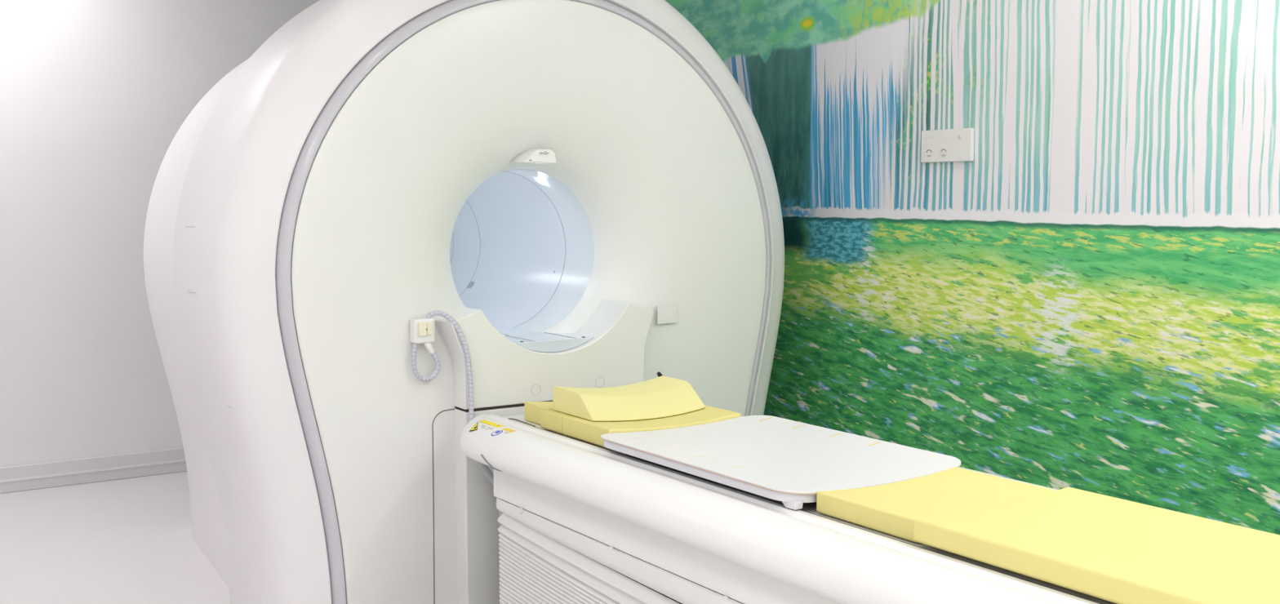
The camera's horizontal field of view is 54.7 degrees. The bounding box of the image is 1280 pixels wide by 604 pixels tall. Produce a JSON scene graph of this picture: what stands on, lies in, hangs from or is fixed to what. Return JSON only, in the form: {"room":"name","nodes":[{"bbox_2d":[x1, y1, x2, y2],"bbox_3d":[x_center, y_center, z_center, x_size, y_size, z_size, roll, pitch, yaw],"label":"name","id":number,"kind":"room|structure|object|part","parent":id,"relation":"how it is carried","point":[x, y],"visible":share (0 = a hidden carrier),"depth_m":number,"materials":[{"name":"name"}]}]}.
{"room":"radiology room","nodes":[
{"label":"radiology room","id":0,"kind":"room"},
{"bbox_2d":[0,0,319,467],"bbox_3d":[-2.557,-0.520,5.870,4.600,2.750,0.100,-3,6,-34],"label":"wall","id":1,"kind":"structure","parent":0,"point":[95,95],"depth_m":5.81,"materials":[{"name":"paint"}]},
{"bbox_2d":[0,447,186,493],"bbox_3d":[-2.525,0.794,5.934,4.400,0.120,0.014,-3,6,-34],"label":"baseboard","id":2,"kind":"structure","parent":1,"relation":"attached to","point":[175,454],"depth_m":5.87,"materials":[{"name":"plastic"}]},
{"bbox_2d":[0,471,346,603],"bbox_3d":[-0.466,1.160,2.906,4.600,0.100,7.570,-3,6,-34],"label":"floor","id":3,"kind":"structure","parent":0,"point":[126,540],"depth_m":4.81,"materials":[{"name":"plastic"}]},
{"bbox_2d":[143,0,784,603],"bbox_3d":[-0.738,-0.137,4.741,2.143,2.175,1.846,-3,6,-34],"label":"scanner","id":4,"kind":"object","parent":3,"relation":"on","point":[587,188],"visible":0.86,"depth_m":3.85,"materials":[{"name":"white plastic"}]},
{"bbox_2d":[409,317,439,382],"bbox_3d":[-0.653,0.147,3.768,0.092,0.194,0.050,-3,6,-34],"label":"box","id":5,"kind":"object","parent":4,"relation":"attached to","point":[422,331],"visible":1,"depth_m":3.75,"materials":[{"name":"white plastic"}]},
{"bbox_2d":[426,310,474,422],"bbox_3d":[-0.576,0.228,3.781,0.148,0.405,0.042,-1,5,-9],"label":"hose","id":6,"kind":"object","parent":5,"relation":"attached to","point":[436,313],"visible":0.75,"depth_m":3.77,"materials":[{"name":"grey plastic"}]},
{"bbox_2d":[536,178,546,184],"bbox_3d":[-0.343,-0.420,4.312,0.034,0.023,0.038,-3,6,-34],"label":"lamp","id":7,"kind":"object","parent":4,"relation":"attached to","point":[541,181],"depth_m":4.30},
{"bbox_2d":[459,413,1115,603],"bbox_3d":[0.541,0.770,2.808,0.852,0.693,2.835,-3,6,-34],"label":"table","id":8,"kind":"object","parent":3,"relation":"on","point":[580,522],"visible":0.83,"depth_m":2.84,"materials":[{"name":"white plastic"}]},
{"bbox_3d":[-0.404,0.538,3.732,0.225,0.216,0.028,2,5,26],"label":"lift arm","id":9,"kind":"part","parent":8,"relation":"part of","materials":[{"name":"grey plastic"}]},
{"bbox_2d":[524,401,552,424],"bbox_3d":[-0.150,0.326,3.800,0.388,0.058,0.148,-3,6,-34],"label":"pad","id":10,"kind":"object","parent":8,"relation":"on","point":[532,409],"visible":0.17,"depth_m":3.71,"materials":[{"name":"yellow leather"}]},
{"bbox_2d":[540,409,573,434],"bbox_3d":[-0.072,0.334,3.684,0.448,0.054,0.126,-3,6,-34],"label":"pad","id":11,"kind":"object","parent":8,"relation":"on","point":[550,420],"visible":0.2,"depth_m":3.56,"materials":[{"name":"yellow leather"}]},
{"bbox_2d":[552,375,705,421],"bbox_3d":[-0.025,0.283,3.611,0.390,0.080,0.248,-3,6,-34],"label":"cushion","id":12,"kind":"object","parent":11,"relation":"on","point":[660,397],"visible":1,"depth_m":3.56,"materials":[{"name":"yellow leather"}]},
{"bbox_2d":[562,404,740,447],"bbox_3d":[0.035,0.347,3.527,0.450,0.054,0.249,-3,6,-34],"label":"pad","id":13,"kind":"object","parent":8,"relation":"on","point":[586,430],"visible":0.54,"depth_m":3.45,"materials":[{"name":"yellow leather"}]},
{"bbox_3d":[0.580,0.583,2.737,0.680,0.122,2.600,-3,6,-34],"label":"panel","id":14,"kind":"part","parent":8,"relation":"part of","materials":[{"name":"white plastic"}]},
{"bbox_2d":[600,415,960,510],"bbox_3d":[0.329,0.387,3.093,0.572,0.050,0.800,-3,6,-34],"label":"board","id":15,"kind":"object","parent":8,"relation":"on","point":[785,462],"visible":0.94,"depth_m":3.02,"materials":[{"name":"white plastic"}]},
{"bbox_3d":[0.817,0.463,2.969,0.186,0.104,2.835,-3,6,-34],"label":"rail","id":16,"kind":"part","parent":8,"relation":"part of","materials":[{"name":"white plastic"}]},
{"bbox_2d":[816,466,1056,542],"bbox_3d":[0.635,0.426,2.642,0.432,0.046,0.290,-3,6,-34],"label":"pad","id":17,"kind":"object","parent":8,"relation":"on","point":[891,508],"visible":0.66,"depth_m":2.61,"materials":[{"name":"yellow leather"}]},
{"bbox_2d":[912,487,1279,603],"bbox_3d":[0.986,0.461,2.124,0.472,0.047,0.951,-3,6,-34],"label":"pad","id":18,"kind":"object","parent":8,"relation":"on","point":[1109,548],"visible":1,"depth_m":2.22,"materials":[{"name":"yellow leather"}]},
{"bbox_3d":[1.398,-0.366,4.041,0.100,2.750,7.370,-3,6,-34],"label":"wall","id":19,"kind":"structure","parent":0,"visible":0},
{"bbox_2d":[665,0,1279,535],"bbox_3d":[1.472,-0.324,3.841,0.004,2.500,6.850,-3,6,-34],"label":"wall mural","id":20,"kind":"object","parent":19,"relation":"attached to","point":[1089,300],"visible":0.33,"depth_m":4.08},
{"bbox_2d":[920,127,974,162],"bbox_3d":[1.085,-0.553,4.376,0.019,0.115,0.235,-3,6,-34],"label":"wall plate","id":21,"kind":"object","parent":20,"relation":"attached to","point":[945,145],"visible":1,"depth_m":4.36,"materials":[{"name":"white plastic"}]}
]}

